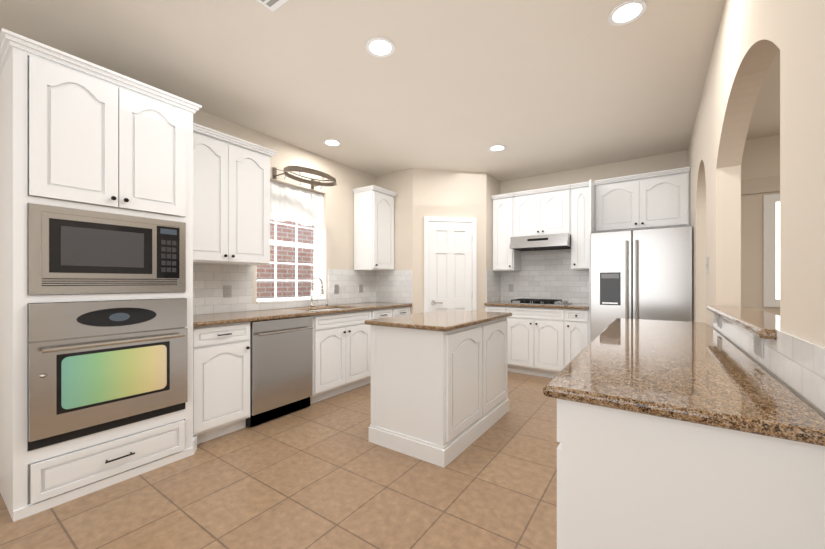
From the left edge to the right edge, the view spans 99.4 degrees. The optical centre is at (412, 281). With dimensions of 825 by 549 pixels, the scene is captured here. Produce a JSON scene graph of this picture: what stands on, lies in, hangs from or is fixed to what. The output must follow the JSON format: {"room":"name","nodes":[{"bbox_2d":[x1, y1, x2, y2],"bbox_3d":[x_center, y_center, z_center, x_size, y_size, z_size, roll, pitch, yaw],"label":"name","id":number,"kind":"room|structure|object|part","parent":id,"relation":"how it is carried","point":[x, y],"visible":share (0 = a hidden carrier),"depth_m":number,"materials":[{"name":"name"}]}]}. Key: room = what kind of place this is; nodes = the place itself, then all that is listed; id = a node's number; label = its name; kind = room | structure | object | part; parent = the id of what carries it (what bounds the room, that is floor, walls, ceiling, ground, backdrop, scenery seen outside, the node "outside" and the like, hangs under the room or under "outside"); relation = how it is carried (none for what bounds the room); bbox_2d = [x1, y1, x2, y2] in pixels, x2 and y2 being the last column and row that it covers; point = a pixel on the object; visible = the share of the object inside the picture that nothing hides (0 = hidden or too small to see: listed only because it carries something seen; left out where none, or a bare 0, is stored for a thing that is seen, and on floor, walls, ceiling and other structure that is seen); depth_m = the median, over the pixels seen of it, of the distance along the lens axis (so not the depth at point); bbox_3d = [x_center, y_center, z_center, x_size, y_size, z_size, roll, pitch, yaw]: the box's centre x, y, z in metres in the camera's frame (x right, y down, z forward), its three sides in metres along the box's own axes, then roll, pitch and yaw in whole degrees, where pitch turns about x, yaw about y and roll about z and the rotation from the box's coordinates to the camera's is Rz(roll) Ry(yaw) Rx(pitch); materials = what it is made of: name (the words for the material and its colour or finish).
{"room":"kitchen","nodes":[
{"label":"kitchen","id":0,"kind":"room"},
{"bbox_2d":[0,372,559,548],"bbox_3d":[1.381,1.260,0.905,8.500,0.100,7.850,0,0,35],"label":"floor","id":1,"kind":"structure","parent":0,"point":[324,474],"depth_m":1.98,"materials":[{"name":"beige tile"}]},
{"bbox_2d":[0,28,201,521],"bbox_3d":[-2.010,-0.018,2.280,0.754,2.455,0.930,0,0,35],"label":"tall cabinet","id":2,"kind":"object","parent":1,"relation":"on","point":[96,277],"visible":1,"depth_m":1.99,"materials":[{"name":"white paint"}]},
{"bbox_2d":[12,296,187,451],"bbox_3d":[-1.936,0.494,2.222,0.567,0.762,0.736,0,0,35],"label":"oven","id":3,"kind":"object","parent":2,"relation":"in","point":[92,367],"depth_m":2.02,"materials":[{"name":"silver metal"}]},
{"bbox_2d":[17,202,185,294],"bbox_3d":[-1.905,-0.171,2.201,0.342,0.475,0.736,0,0,35],"label":"microwave","id":4,"kind":"object","parent":2,"relation":"in","point":[68,249],"depth_m":2.03,"materials":[{"name":"silver metal"}]},
{"bbox_3d":[-1.749,0.550,2.087,0.002,0.286,0.494,0,0,35],"label":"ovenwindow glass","id":5,"kind":"part","parent":2,"relation":"part of","materials":[{"name":"glass"}]},
{"bbox_2d":[193,321,251,443],"bbox_3d":[-1.699,0.767,2.841,0.608,0.887,0.442,0,0,35],"label":"base cabinet","id":6,"kind":"object","parent":1,"relation":"on","point":[221,361],"depth_m":2.67,"materials":[{"name":"white paint"}]},
{"bbox_2d":[193,302,404,328],"bbox_3d":[-1.037,0.306,3.771,0.640,0.032,2.725,0,0,35],"label":"countertop","id":7,"kind":"structure","parent":6,"relation":"on","point":[199,321],"depth_m":3.26,"materials":[{"name":"brown stone"}]},
{"bbox_2d":[310,277,323,304],"bbox_3d":[-1.077,0.115,4.017,0.217,0.349,0.097,0,0,35],"label":"faucet","id":8,"kind":"object","parent":7,"relation":"on","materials":[{"name":"silver metal"}]},
{"bbox_2d":[246,316,312,426],"bbox_3d":[-1.347,0.763,3.262,0.621,0.870,0.612,0,0,35],"label":"dishwasher","id":9,"kind":"object","parent":1,"relation":"on","point":[281,367],"visible":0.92,"depth_m":3.08,"materials":[{"name":"silver metal"}]},
{"bbox_2d":[285,317,316,403],"bbox_3d":[-1.382,0.767,3.298,0.608,0.887,0.671,0,0,35],"label":"base cabinet","id":10,"kind":"object","parent":1,"relation":"on","point":[313,399],"depth_m":3.41,"materials":[{"name":"white paint"}]},
{"bbox_2d":[317,309,372,401],"bbox_3d":[-0.956,0.767,3.913,0.608,0.887,0.825,0,0,35],"label":"base cabinet","id":11,"kind":"object","parent":1,"relation":"on","point":[343,339],"depth_m":3.71,"materials":[{"name":"white paint"}]},
{"bbox_2d":[373,309,392,318],"bbox_3d":[-0.610,0.767,4.413,0.608,0.887,0.390,0,0,35],"label":"base cabinet","id":12,"kind":"object","parent":1,"relation":"on","point":[377,313],"depth_m":4.24,"materials":[{"name":"white paint"}]},
{"bbox_2d":[393,305,411,316],"bbox_3d":[-0.386,0.767,4.736,0.608,0.887,0.397,0,0,35],"label":"base cabinet","id":13,"kind":"object","parent":1,"relation":"on","point":[396,312],"depth_m":4.57,"materials":[{"name":"white paint"}]},
{"bbox_2d":[369,318,508,467],"bbox_3d":[0.288,0.766,2.969,0.660,0.887,1.228,0,0,35],"label":"kitchen island","id":14,"kind":"object","parent":1,"relation":"on","point":[439,387],"depth_m":2.50,"materials":[{"name":"white paint"}]},
{"bbox_2d":[364,310,511,333],"bbox_3d":[0.287,0.306,2.970,0.710,0.032,1.280,0,0,35],"label":"island countertop","id":15,"kind":"structure","parent":14,"relation":"on","point":[442,320],"depth_m":2.70,"materials":[{"name":"brown stone"}]},
{"bbox_2d":[485,307,507,319],"bbox_3d":[1.292,0.766,4.991,0.306,0.887,0.608,0,0,35],"label":"base cabinet","id":16,"kind":"object","parent":1,"relation":"on","point":[488,309],"depth_m":4.73,"materials":[{"name":"white paint"}]},
{"bbox_2d":[508,307,563,377],"bbox_3d":[1.716,0.766,4.697,0.725,0.887,0.608,0,0,35],"label":"base cabinet","id":17,"kind":"object","parent":1,"relation":"on","point":[550,341],"depth_m":4.44,"materials":[{"name":"white paint"}]},
{"bbox_2d":[484,301,590,310],"bbox_3d":[1.694,0.306,4.696,1.302,0.032,0.640,0,0,35],"label":"countertop","id":18,"kind":"structure","parent":17,"relation":"on","point":[574,306],"depth_m":4.43,"materials":[{"name":"brown stone"}]},
{"bbox_2d":[508,298,571,305],"bbox_3d":[1.702,0.264,4.672,0.700,0.051,0.510,0,0,35],"label":"cooktop","id":19,"kind":"object","parent":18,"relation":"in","point":[540,301],"visible":1,"depth_m":4.57,"materials":[{"name":"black metal"}]},
{"bbox_2d":[564,307,590,366],"bbox_3d":[2.126,0.766,4.414,0.271,0.887,0.608,0,0,35],"label":"base cabinet","id":20,"kind":"object","parent":1,"relation":"on","point":[577,324],"depth_m":4.17,"materials":[{"name":"white paint"}]},
{"bbox_2d":[591,226,692,341],"bbox_3d":[2.574,0.322,3.975,0.906,1.753,0.783,0,0,35],"label":"refrigerator","id":21,"kind":"object","parent":1,"relation":"on","point":[646,274],"visible":0.56,"depth_m":3.68,"materials":[{"name":"grey metal"}]},
{"bbox_2d":[557,402,824,548],"bbox_3d":[0.753,0.766,1.028,0.537,0.887,0.454,0,0,35],"label":"base cabinet","id":22,"kind":"object","parent":1,"relation":"on","point":[684,435],"depth_m":0.84,"materials":[{"name":"white paint"}]},
{"bbox_2d":[543,318,824,449],"bbox_3d":[1.233,0.306,1.742,0.565,0.032,2.244,0,0,35],"label":"countertop","id":23,"kind":"structure","parent":22,"relation":"on","point":[688,373],"depth_m":0.99,"materials":[{"name":"brown stone"}]},
{"bbox_2d":[193,110,375,314],"bbox_3d":[-1.971,-0.160,3.196,0.220,2.740,7.600,0,0,35],"label":"wall","id":24,"kind":"structure","parent":0,"point":[336,240],"depth_m":4.33,"materials":[{"name":"beige paint"}]},
{"bbox_2d":[193,123,277,265],"bbox_3d":[-1.677,-0.697,3.076,0.380,1.074,0.852,0,0,35],"label":"upper cabinet","id":25,"kind":"object","parent":24,"relation":"attached to","point":[231,200],"visible":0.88,"depth_m":2.99,"materials":[{"name":"white paint"}]},
{"bbox_2d":[257,220,325,302],"bbox_3d":[-1.395,-0.435,3.982,0.192,1.308,0.908,0,0,35],"label":"kitchen window","id":26,"kind":"structure","parent":24,"relation":"in","point":[296,245],"depth_m":4.09,"materials":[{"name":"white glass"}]},
{"bbox_2d":[270,181,323,226],"bbox_3d":[-1.363,-0.869,3.961,0.047,0.412,0.908,0,0,35],"label":"fabric valance","id":27,"kind":"object","parent":26,"relation":"attached to","point":[297,205],"visible":0.85,"depth_m":4.00,"materials":[{"name":"white fabric"}]},
{"bbox_2d":[193,264,412,314],"bbox_3d":[-1.042,0.065,3.775,0.648,0.449,2.728,0,0,35],"label":"backsplash","id":28,"kind":"structure","parent":24,"relation":"attached to","point":[210,281],"depth_m":3.79,"materials":[{"name":"tile"}]},
{"bbox_2d":[224,285,231,297],"bbox_3d":[-1.746,0.090,3.307,0.008,0.115,0.070,0,0,35],"label":"electrical outlet","id":29,"kind":"object","parent":28,"relation":"attached to","point":[227,291],"visible":1,"depth_m":3.30,"materials":[{"name":"grey plastic"}]},
{"bbox_2d":[335,284,338,293],"bbox_3d":[-0.960,0.090,4.441,0.008,0.115,0.070,0,0,35],"label":"electrical outlet","id":30,"kind":"object","parent":28,"relation":"attached to","point":[336,288],"visible":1,"depth_m":4.43,"materials":[{"name":"grey plastic"}]},
{"bbox_2d":[359,284,362,292],"bbox_3d":[-0.704,0.090,4.811,0.008,0.115,0.070,0,0,35],"label":"electrical outlet","id":31,"kind":"object","parent":28,"relation":"attached to","point":[360,288],"visible":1,"depth_m":4.80,"materials":[{"name":"grey plastic"}]},
{"bbox_2d":[273,166,336,188],"bbox_3d":[-1.126,-1.141,3.790,0.488,0.148,0.645,0,0,35],"label":"pot rack","id":32,"kind":"object","parent":24,"relation":"attached to","point":[299,169],"visible":1,"depth_m":3.72,"materials":[{"name":"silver metal"}]},
{"bbox_2d":[352,185,396,270],"bbox_3d":[-0.510,-0.697,4.761,0.380,1.074,0.497,0,0,35],"label":"upper cabinet","id":33,"kind":"object","parent":24,"relation":"attached to","point":[373,227],"visible":1,"depth_m":4.63,"materials":[{"name":"white paint"}]},
{"bbox_2d":[0,0,779,181],"bbox_3d":[1.381,-1.570,0.905,8.500,0.080,7.850,0,0,35],"label":"ceiling","id":34,"kind":"structure","parent":0,"point":[537,87],"depth_m":2.53,"materials":[{"name":"paint"}]},
{"bbox_2d":[257,0,287,11],"bbox_3d":[-0.771,-1.522,1.781,0.235,0.013,0.290,0,0,35],"label":"ceiling vent","id":35,"kind":"object","parent":34,"relation":"in","point":[272,5],"visible":0.91,"depth_m":1.91,"materials":[{"name":"grey metal"}]},
{"bbox_2d":[323,139,340,146],"bbox_3d":[-0.881,-1.526,3.839,0.190,0.007,0.190,0,0,35],"label":"recessed light","id":36,"kind":"object","parent":34,"relation":"in","point":[331,142],"visible":1,"depth_m":3.83,"materials":[{"name":"white"}]},
{"bbox_2d":[366,37,394,57],"bbox_3d":[-0.209,-1.526,2.280,0.190,0.007,0.190,0,0,35],"label":"recessed light","id":37,"kind":"object","parent":34,"relation":"in","point":[381,47],"visible":1,"depth_m":2.28,"materials":[{"name":"white"}]},
{"bbox_2d":[489,145,505,151],"bbox_3d":[0.966,-1.526,3.995,0.190,0.007,0.190,0,0,35],"label":"recessed light","id":38,"kind":"object","parent":34,"relation":"in","point":[495,148],"visible":0.96,"depth_m":4.00,"materials":[{"name":"white"}]},
{"bbox_2d":[608,0,646,25],"bbox_3d":[1.217,-1.526,1.986,0.190,0.007,0.190,0,0,35],"label":"recessed light","id":39,"kind":"object","parent":34,"relation":"in","point":[626,12],"visible":1,"depth_m":1.98,"materials":[{"name":"white"}]},
{"bbox_2d":[376,168,499,313],"bbox_3d":[0.404,-0.160,5.212,1.390,2.740,1.280,0,0,35],"label":"wall","id":40,"kind":"structure","parent":0,"point":[420,195],"depth_m":4.81,"materials":[{"name":"beige paint"}]},
{"bbox_2d":[424,216,476,311],"bbox_3d":[0.520,0.162,4.788,0.740,2.094,0.030,0,0,-10],"label":"door frame","id":41,"kind":"structure","parent":40,"relation":"in","point":[427,219],"depth_m":4.77,"materials":[{"name":"white wood"}]},
{"bbox_2d":[429,221,471,311],"bbox_3d":[0.521,0.189,4.790,0.453,2.018,0.448,0,0,35],"label":"pantry door","id":42,"kind":"structure","parent":41,"relation":"attached to","point":[450,265],"depth_m":4.78,"materials":[{"name":"white wood"}]},
{"bbox_2d":[500,135,779,315],"bbox_3d":[3.228,-0.160,4.108,7.290,2.740,0.180,0,0,35],"label":"wall","id":43,"kind":"structure","parent":0,"point":[760,157],"depth_m":3.77,"materials":[{"name":"beige paint"}]},
{"bbox_2d":[491,193,520,270],"bbox_3d":[1.363,-0.697,5.083,0.315,1.074,0.380,0,0,35],"label":"upper cabinet","id":44,"kind":"object","parent":43,"relation":"attached to","point":[506,257],"visible":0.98,"depth_m":4.96,"materials":[{"name":"white paint"}]},
{"bbox_2d":[486,249,588,303],"bbox_3d":[1.725,-0.111,4.748,1.310,0.799,0.538,0,0,35],"label":"backsplash","id":45,"kind":"structure","parent":43,"relation":"attached to","point":[546,274],"depth_m":4.96,"materials":[{"name":"tile"}]},
{"bbox_2d":[509,284,512,291],"bbox_3d":[1.472,0.090,5.236,0.070,0.115,0.008,0,0,35],"label":"electrical outlet","id":46,"kind":"object","parent":45,"relation":"attached to","point":[510,287],"visible":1,"depth_m":5.23,"materials":[{"name":"grey plastic"}]},
{"bbox_2d":[513,184,570,236],"bbox_3d":[1.795,-0.922,4.784,0.728,0.624,0.380,0,0,35],"label":"upper cabinet","id":47,"kind":"object","parent":43,"relation":"attached to","point":[544,211],"visible":0.96,"depth_m":4.64,"materials":[{"name":"white paint"}]},
{"bbox_2d":[510,233,570,250],"bbox_3d":[1.755,-0.525,4.727,0.724,0.160,0.520,0,0,35],"label":"range hood","id":48,"kind":"object","parent":47,"relation":"attached to","point":[544,242],"visible":0.9,"depth_m":4.53,"materials":[{"name":"silver metal"}]},
{"bbox_2d":[570,181,588,269],"bbox_3d":[2.200,-0.697,4.504,0.249,1.074,0.380,0,0,35],"label":"upper cabinet","id":49,"kind":"object","parent":43,"relation":"attached to","point":[579,226],"visible":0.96,"depth_m":4.39,"materials":[{"name":"white paint"}]},
{"bbox_2d":[594,167,689,232],"bbox_3d":[2.700,-0.922,4.158,0.915,0.624,0.380,0,0,35],"label":"upper cabinet","id":50,"kind":"object","parent":43,"relation":"attached to","point":[656,199],"visible":1,"depth_m":4.01,"materials":[{"name":"white paint"}]},
{"bbox_2d":[763,194,779,306],"bbox_3d":[4.204,-0.325,3.340,1.230,1.170,0.028,0,0,35],"label":"window","id":51,"kind":"structure","parent":43,"relation":"in","point":[771,250],"depth_m":3.65,"materials":[{"name":"white"}]},
{"bbox_2d":[688,0,824,417],"bbox_3d":[1.120,-0.160,0.964,0.115,2.740,7.450,0,0,35],"label":"wall","id":52,"kind":"structure","parent":0,"point":[753,37],"depth_m":1.23,"materials":[{"name":"beige paint"}]},
{"bbox_2d":[706,257,708,272],"bbox_3d":[2.124,-0.120,2.525,0.012,0.115,0.070,0,0,35],"label":"light switch","id":53,"kind":"object","parent":52,"relation":"attached to","point":[707,264],"visible":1,"depth_m":2.50,"materials":[{"name":"white plastic"}]},
{"bbox_2d":[707,305,779,339],"bbox_3d":[1.554,0.164,1.603,0.190,0.031,1.361,0,0,35],"label":"granite ledge","id":54,"kind":"object","parent":52,"relation":"on","point":[762,324],"visible":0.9,"depth_m":1.42,"materials":[{"name":"brown stone"}]},
{"bbox_2d":[713,313,824,412],"bbox_3d":[1.263,0.218,1.278,0.008,0.141,2.330,0,0,35],"label":"backsplash","id":55,"kind":"structure","parent":52,"relation":"attached to","point":[796,364],"depth_m":0.96,"materials":[{"name":"tile"}]},
{"bbox_2d":[717,315,720,327],"bbox_3d":[1.760,0.225,2.011,0.008,0.070,0.115,0,0,35],"label":"electrical outlet","id":56,"kind":"object","parent":55,"relation":"attached to","point":[719,321],"visible":0.96,"depth_m":1.98,"materials":[{"name":"grey plastic"}]},
{"bbox_2d":[754,335,763,357],"bbox_3d":[1.231,0.225,1.246,0.008,0.070,0.115,0,0,35],"label":"electrical outlet","id":57,"kind":"object","parent":55,"relation":"attached to","point":[758,346],"visible":0.98,"depth_m":1.22,"materials":[{"name":"grey plastic"}]},
{"bbox_3d":[-1.931,1.485,4.749,1.479,0.450,11.000,0,0,35],"label":"ground","id":58,"kind":"structure","parent":0,"visible":0},
{"bbox_2d":[257,219,313,298],"bbox_3d":[-2.600,-0.790,5.212,0.150,5.000,7.000,0,0,35],"label":"brick wall","id":59,"kind":"structure","parent":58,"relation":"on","point":[291,274],"depth_m":5.84,"materials":[{"name":"red brick"}]}
]}

